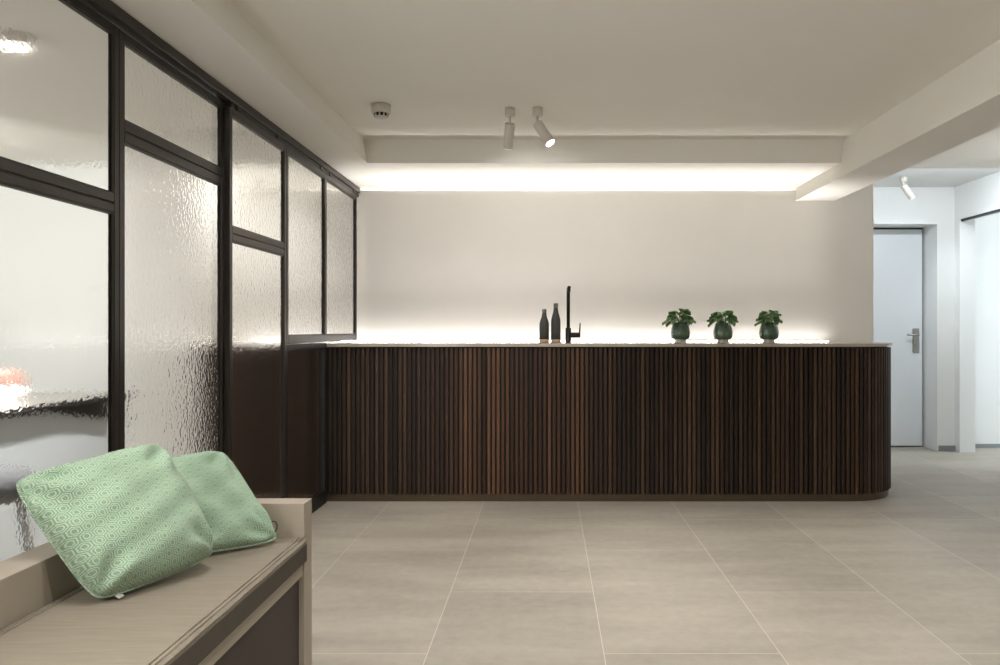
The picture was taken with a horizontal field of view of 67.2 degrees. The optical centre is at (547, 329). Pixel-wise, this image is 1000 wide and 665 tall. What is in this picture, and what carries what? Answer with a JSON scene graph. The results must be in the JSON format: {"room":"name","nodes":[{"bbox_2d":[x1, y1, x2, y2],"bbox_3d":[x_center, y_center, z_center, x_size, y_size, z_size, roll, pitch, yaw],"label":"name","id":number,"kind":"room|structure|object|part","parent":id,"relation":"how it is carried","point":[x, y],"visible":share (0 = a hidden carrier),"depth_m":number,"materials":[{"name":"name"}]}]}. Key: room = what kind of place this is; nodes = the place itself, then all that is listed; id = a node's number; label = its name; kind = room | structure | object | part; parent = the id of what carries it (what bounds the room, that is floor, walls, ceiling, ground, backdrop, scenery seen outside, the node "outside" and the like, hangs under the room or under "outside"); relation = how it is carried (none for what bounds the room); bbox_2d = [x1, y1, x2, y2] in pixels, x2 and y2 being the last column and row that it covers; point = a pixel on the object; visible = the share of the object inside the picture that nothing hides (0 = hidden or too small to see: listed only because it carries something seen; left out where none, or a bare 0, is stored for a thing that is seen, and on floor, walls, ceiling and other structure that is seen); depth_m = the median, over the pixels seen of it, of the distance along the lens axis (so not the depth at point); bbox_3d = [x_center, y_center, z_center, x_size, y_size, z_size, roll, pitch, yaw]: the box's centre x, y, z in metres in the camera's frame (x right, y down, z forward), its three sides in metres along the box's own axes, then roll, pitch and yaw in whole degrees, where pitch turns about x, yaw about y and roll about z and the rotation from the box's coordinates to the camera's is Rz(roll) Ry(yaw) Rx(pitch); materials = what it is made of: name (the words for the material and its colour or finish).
{"room":"lobby","nodes":[
{"label":"lobby","id":0,"kind":"room"},
{"bbox_2d":[354,184,872,341],"bbox_3d":[0.090,-0.100,5.710,4.680,2.400,0.220,0,0,0],"label":"wall","id":1,"kind":"structure","parent":0,"point":[433,265],"depth_m":5.60,"materials":[{"name":"white paint"}]},
{"bbox_2d":[327,139,843,189],"bbox_3d":[-0.175,-1.155,5.225,4.150,0.190,0.930,0,0,0],"label":"ceiling beam","id":2,"kind":"structure","parent":1,"relation":"attached to","point":[393,164],"depth_m":4.78,"materials":[{"name":"paint"}]},
{"bbox_2d":[795,39,999,200],"bbox_3d":[1.992,-1.107,1.200,0.295,0.286,8.800,0,0,0],"label":"ceiling beam","id":3,"kind":"structure","parent":1,"relation":"attached to","point":[962,105],"depth_m":3.83,"materials":[{"name":"paint"}]},
{"bbox_2d":[229,0,999,168],"bbox_3d":[2.390,-1.260,1.210,7.620,0.100,8.820,0,0,0],"label":"ceiling","id":4,"kind":"structure","parent":0,"point":[445,69],"depth_m":3.37,"materials":[{"name":"paint"}]},
{"bbox_2d":[111,0,367,162],"bbox_3d":[-1.353,-1.155,0.782,0.415,0.190,7.965,0,0,0],"label":"ceiling beam","id":5,"kind":"structure","parent":4,"relation":"attached to","point":[214,35],"depth_m":3.09,"materials":[{"name":"paint"}]},
{"bbox_2d":[80,0,359,196],"bbox_3d":[-1.438,-1.025,3.670,0.073,0.068,3.850,0,0,0],"label":"sliding track","id":6,"kind":"object","parent":5,"relation":"attached to","point":[107,9],"visible":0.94,"depth_m":3.06,"materials":[{"name":"brown metal"}]},
{"bbox_2d":[371,102,390,119],"bbox_3d":[-0.897,-1.174,4.030,0.104,0.072,0.104,0,0,0],"label":"smoke detector","id":7,"kind":"object","parent":4,"relation":"attached to","point":[380,110],"visible":1,"depth_m":4.00,"materials":[{"name":"white plastic"}]},
{"bbox_2d":[503,107,514,149],"bbox_3d":[-0.214,-1.102,4.122,0.056,0.214,0.121,0,0,-11],"label":"ceiling spotlight","id":8,"kind":"object","parent":4,"relation":"attached to","point":[509,130],"visible":1,"depth_m":4.09,"materials":[{"name":"white metal"}]},
{"bbox_2d":[532,107,553,145],"bbox_3d":[-0.025,-1.103,4.077,0.125,0.212,0.056,0,0,22],"label":"ceiling spotlight","id":9,"kind":"object","parent":4,"relation":"attached to","point":[537,112],"visible":1,"depth_m":4.06,"materials":[{"name":"white metal"}]},
{"bbox_2d":[312,446,999,664],"bbox_3d":[0.500,1.150,2.200,11.400,0.100,10.800,0,0,0],"label":"floor","id":10,"kind":"structure","parent":0,"point":[910,575],"depth_m":3.32,"materials":[{"name":"tile"}]},
{"bbox_2d":[0,0,118,561],"bbox_3d":[-1.448,0.044,2.128,0.024,2.112,0.767,0,0,0],"label":"partition panel","id":11,"kind":"object","parent":10,"relation":"on","point":[59,59],"visible":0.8,"depth_m":2.19,"materials":[{"name":"clear glass"}]},
{"bbox_3d":[-1.448,-0.718,2.128,0.006,0.541,0.719,0,0,0],"label":"pane","id":12,"kind":"part","parent":11,"relation":"part of","materials":[{"name":"clear glass"}]},
{"bbox_3d":[-1.448,0.316,2.128,0.006,1.417,0.719,0,0,0],"label":"pane","id":13,"kind":"part","parent":11,"relation":"part of","materials":[{"name":"clear glass"}]},
{"bbox_3d":[-1.448,-0.420,2.128,0.024,0.062,0.711,0,0,0],"label":"cross rail","id":14,"kind":"part","parent":11,"relation":"part of","materials":[{"name":"brown metal"}]},
{"bbox_3d":[-1.448,0.044,2.128,0.024,2.112,0.767,0,0,0],"label":"frame","id":15,"kind":"part","parent":11,"relation":"part of","materials":[{"name":"brown metal"}]},
{"bbox_2d":[0,498,311,664],"bbox_3d":[-1.011,0.819,1.373,0.514,0.563,2.045,0,0,0],"label":"bench","id":16,"kind":"object","parent":10,"relation":"on","point":[279,631],"visible":0.34,"depth_m":2.00,"materials":[{"name":"beige wood"}]},
{"bbox_3d":[-1.222,0.819,1.334,0.092,0.563,1.968,0,0,0],"label":"backrest","id":17,"kind":"part","parent":16,"relation":"part of","materials":[{"name":"beige wood"}]},
{"bbox_2d":[0,537,306,664],"bbox_3d":[-0.956,0.674,1.337,0.433,0.076,1.954,0,0,0],"label":"seat pad","id":18,"kind":"object","parent":16,"relation":"on","point":[180,618],"visible":0.73,"depth_m":1.68,"materials":[{"name":"beige fabric"}]},
{"bbox_2d":[16,444,212,598],"bbox_3d":[-1.041,0.467,1.854,0.204,0.338,0.423,0,0,41],"label":"throw pillow","id":19,"kind":"object","parent":18,"relation":"on","point":[121,521],"visible":1,"depth_m":1.80,"materials":[{"name":"green fabric"}]},
{"bbox_2d":[172,451,277,551],"bbox_3d":[-1.006,0.497,2.185,0.393,0.270,0.198,0,0,0],"label":"throw pillow","id":20,"kind":"object","parent":18,"relation":"on","point":[235,518],"visible":0.68,"depth_m":2.19,"materials":[{"name":"green fabric"}]},
{"bbox_3d":[-0.772,0.737,1.334,0.028,0.045,1.968,0,0,0],"label":"rail","id":21,"kind":"part","parent":16,"relation":"part of","materials":[{"name":"beige wood"}]},
{"bbox_3d":[-0.782,0.930,1.359,0.025,0.340,1.917,0,0,0],"label":"panel","id":22,"kind":"part","parent":16,"relation":"part of","materials":[{"name":"brown wood"}]},
{"bbox_2d":[119,29,224,456],"bbox_3d":[-1.448,0.045,2.923,0.024,2.110,0.818,0,0,0],"label":"partition panel","id":23,"kind":"object","parent":10,"relation":"on","point":[171,128],"visible":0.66,"depth_m":2.85,"materials":[{"name":"clear glass"}]},
{"bbox_3d":[-1.448,-0.846,2.923,0.006,0.277,0.766,0,0,0],"label":"pane","id":24,"kind":"part","parent":23,"relation":"part of","materials":[{"name":"clear glass"}]},
{"bbox_3d":[-1.448,0.191,2.923,0.006,1.667,0.766,0,0,0],"label":"pane","id":25,"kind":"part","parent":23,"relation":"part of","materials":[{"name":"clear glass"}]},
{"bbox_3d":[-1.448,-0.675,2.923,0.024,0.072,0.758,0,0,0],"label":"cross rail","id":26,"kind":"part","parent":23,"relation":"part of","materials":[{"name":"brown metal"}]},
{"bbox_2d":[224,106,285,497],"bbox_3d":[-1.418,0.056,3.671,0.026,2.088,0.718,0,0,0],"label":"partition panel","id":27,"kind":"object","parent":10,"relation":"on","point":[254,160],"visible":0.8,"depth_m":3.62,"materials":[{"name":"clear glass"}]},
{"bbox_3d":[-1.418,-0.710,3.671,0.006,0.504,0.666,0,0,0],"label":"pane","id":28,"kind":"part","parent":27,"relation":"part of","materials":[{"name":"clear glass"}]},
{"bbox_3d":[-1.418,0.311,3.671,0.006,1.426,0.666,0,0,0],"label":"pane","id":29,"kind":"part","parent":27,"relation":"part of","materials":[{"name":"clear glass"}]},
{"bbox_3d":[-1.418,-0.430,3.671,0.026,0.064,0.658,0,0,0],"label":"cross rail","id":30,"kind":"part","parent":27,"relation":"part of","materials":[{"name":"brown metal"}]},
{"bbox_2d":[286,343,326,512],"bbox_3d":[-1.428,0.590,4.407,0.036,1.020,0.746,0,0,0],"label":"partition panel","id":31,"kind":"object","parent":10,"relation":"on","point":[306,363],"visible":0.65,"depth_m":4.42,"materials":[{"name":"brown wood"}]},
{"bbox_2d":[286,146,356,343],"bbox_3d":[-1.418,-0.456,4.774,0.026,1.064,1.481,0,0,0],"label":"partition panel","id":32,"kind":"object","parent":31,"relation":"on","point":[321,213],"visible":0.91,"depth_m":4.62,"materials":[{"name":"clear glass"}]},
{"bbox_3d":[-1.418,-0.464,4.391,0.006,0.997,0.662,0,0,0],"label":"pane","id":33,"kind":"part","parent":32,"relation":"part of","materials":[{"name":"clear glass"}]},
{"bbox_3d":[-1.418,-0.464,5.125,0.006,0.997,0.727,0,0,0],"label":"pane","id":34,"kind":"part","parent":32,"relation":"part of","materials":[{"name":"clear glass"}]},
{"bbox_2d":[298,341,892,500],"bbox_3d":[0.052,0.590,5.193,4.595,1.020,0.810,0,0,0],"label":"reception desk","id":35,"kind":"object","parent":10,"relation":"on","point":[407,421],"depth_m":4.80,"materials":[{"name":"brown wood"}]},
{"bbox_2d":[539,309,548,342],"bbox_3d":[-0.026,-0.029,5.200,0.067,0.232,0.067,0,0,0],"label":"water bottle","id":36,"kind":"object","parent":35,"relation":"on","point":[544,324],"visible":1,"depth_m":5.18,"materials":[{"name":"black glass"}]},
{"bbox_2d":[551,303,560,342],"bbox_3d":[0.054,-0.049,5.200,0.067,0.272,0.067,0,0,0],"label":"water bottle","id":37,"kind":"object","parent":35,"relation":"on","point":[555,320],"visible":1,"depth_m":5.18,"materials":[{"name":"black glass"}]},
{"bbox_2d":[565,286,580,342],"bbox_3d":[0.173,-0.104,5.115,0.107,0.382,0.211,0,0,0],"label":"tap","id":38,"kind":"object","parent":35,"relation":"on","point":[568,334],"visible":1,"depth_m":5.19,"materials":[{"name":"black metal"}]},
{"bbox_3d":[0.141,-0.154,5.111,0.024,0.282,0.202,0,0,0],"label":"spout","id":39,"kind":"part","parent":38,"relation":"part of","materials":[{"name":"black metal"}]},
{"bbox_3d":[0.191,0.002,5.200,0.071,0.102,0.037,0,0,0],"label":"lever","id":40,"kind":"part","parent":38,"relation":"part of","materials":[{"name":"black metal"}]},
{"bbox_3d":[-0.065,0.084,5.537,4.290,0.006,0.023,0,0,0],"label":"light strip","id":41,"kind":"part","parent":35,"relation":"part of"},
{"bbox_2d":[298,342,892,346],"bbox_3d":[0.052,0.097,5.193,4.595,0.020,0.810,0,0,0],"label":"countertop","id":42,"kind":"structure","parent":35,"relation":"on","point":[329,344],"depth_m":4.79,"materials":[{"name":"beige stone"}]},
{"bbox_2d":[662,308,695,342],"bbox_3d":[0.904,-0.031,5.203,0.232,0.235,0.215,0,0,0],"label":"potted plant","id":43,"kind":"object","parent":35,"relation":"on","point":[680,331],"visible":1,"depth_m":5.16,"materials":[{"name":"green plant"}]},
{"bbox_3d":[0.919,0.007,5.200,0.134,0.116,0.134,0,0,0],"label":"pot","id":44,"kind":"part","parent":43,"relation":"part of","materials":[{"name":"green ceramic"}]},
{"bbox_2d":[707,310,738,342],"bbox_3d":[1.214,-0.025,5.196,0.222,0.225,0.224,0,0,35],"label":"potted plant","id":45,"kind":"object","parent":35,"relation":"on","point":[722,331],"visible":1,"depth_m":5.15,"materials":[{"name":"green plant"}]},
{"bbox_3d":[1.213,0.007,5.200,0.134,0.116,0.134,0,0,0],"label":"pot","id":46,"kind":"part","parent":45,"relation":"part of","materials":[{"name":"green ceramic"}]},
{"bbox_2d":[754,310,782,342],"bbox_3d":[1.532,-0.027,5.193,0.185,0.227,0.176,0,0,-42],"label":"potted plant","id":47,"kind":"object","parent":35,"relation":"on","point":[768,331],"visible":1,"depth_m":5.16,"materials":[{"name":"green plant"}]},
{"bbox_3d":[1.532,0.007,5.200,0.134,0.116,0.134,0,0,0],"label":"pot","id":48,"kind":"part","parent":47,"relation":"part of","materials":[{"name":"green ceramic"}]},
{"bbox_2d":[873,187,954,450],"bbox_3d":[2.850,-0.100,7.060,1.700,2.400,0.480,0,0,0],"label":"wall","id":49,"kind":"structure","parent":0,"point":[932,209],"depth_m":6.82,"materials":[{"name":"white paint"}]},
{"bbox_2d":[873,229,921,445],"bbox_3d":[3.075,0.071,7.037,0.886,2.033,0.107,0,0,0],"label":"door","id":50,"kind":"structure","parent":49,"relation":"in","point":[897,253],"depth_m":7.05,"materials":[{"name":"white paint"}]},
{"bbox_3d":[3.456,0.100,7.046,0.062,0.230,0.008,0,0,0],"label":"handle plate","id":51,"kind":"part","parent":50,"relation":"part of","materials":[{"name":"metal"}]},
{"bbox_2d":[873,228,921,228],"bbox_3d":[3.080,0.068,7.111,0.920,2.064,0.038,0,0,0],"label":"trim","id":52,"kind":"structure","parent":49,"relation":"attached to","point":[873,228],"depth_m":7.09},
{"bbox_2d":[938,445,955,450],"bbox_3d":[3.625,1.075,6.814,0.150,0.050,0.012,0,0,0],"label":"baseboard","id":53,"kind":"structure","parent":49,"relation":"attached to","point":[940,447],"depth_m":6.81,"materials":[{"name":"grey"}]},
{"bbox_2d":[873,169,999,186],"bbox_3d":[4.250,-1.350,6.610,3.900,0.100,1.980,0,0,0],"label":"ceiling","id":54,"kind":"structure","parent":0,"point":[915,177],"depth_m":6.39,"materials":[{"name":"white paint"}]},
{"bbox_2d":[900,176,914,199],"bbox_3d":[3.051,-1.200,6.364,0.119,0.199,0.055,0,0,11],"label":"ceiling spotlight","id":55,"kind":"object","parent":54,"relation":"attached to","point":[905,188],"visible":1,"depth_m":6.34,"materials":[{"name":"white metal"}]},
{"bbox_2d":[955,171,999,451],"bbox_3d":[3.770,-0.100,1.830,0.140,2.400,10.060,0,0,0],"label":"wall","id":56,"kind":"structure","parent":0,"point":[981,195],"depth_m":6.74,"materials":[{"name":"white paint"}]},
{"bbox_2d":[961,209,999,221],"bbox_3d":[3.721,-0.985,6.345,0.018,0.020,0.790,0,0,0],"label":"trim","id":57,"kind":"structure","parent":56,"relation":"attached to","point":[998,210],"depth_m":6.44,"materials":[{"name":"black metal"}]},
{"bbox_2d":[975,213,999,443],"bbox_3d":[4.950,-0.100,7.070,2.500,2.400,0.100,0,0,0],"label":"door","id":58,"kind":"structure","parent":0,"point":[987,229],"depth_m":7.02,"materials":[{"name":"white paint"}]},
{"bbox_2d":[975,444,999,447],"bbox_3d":[5.020,1.083,7.014,2.360,0.035,0.012,0,0,0],"label":"baseboard","id":59,"kind":"structure","parent":58,"relation":"attached to","point":[976,445],"depth_m":7.01,"materials":[{"name":"grey"}]}
]}

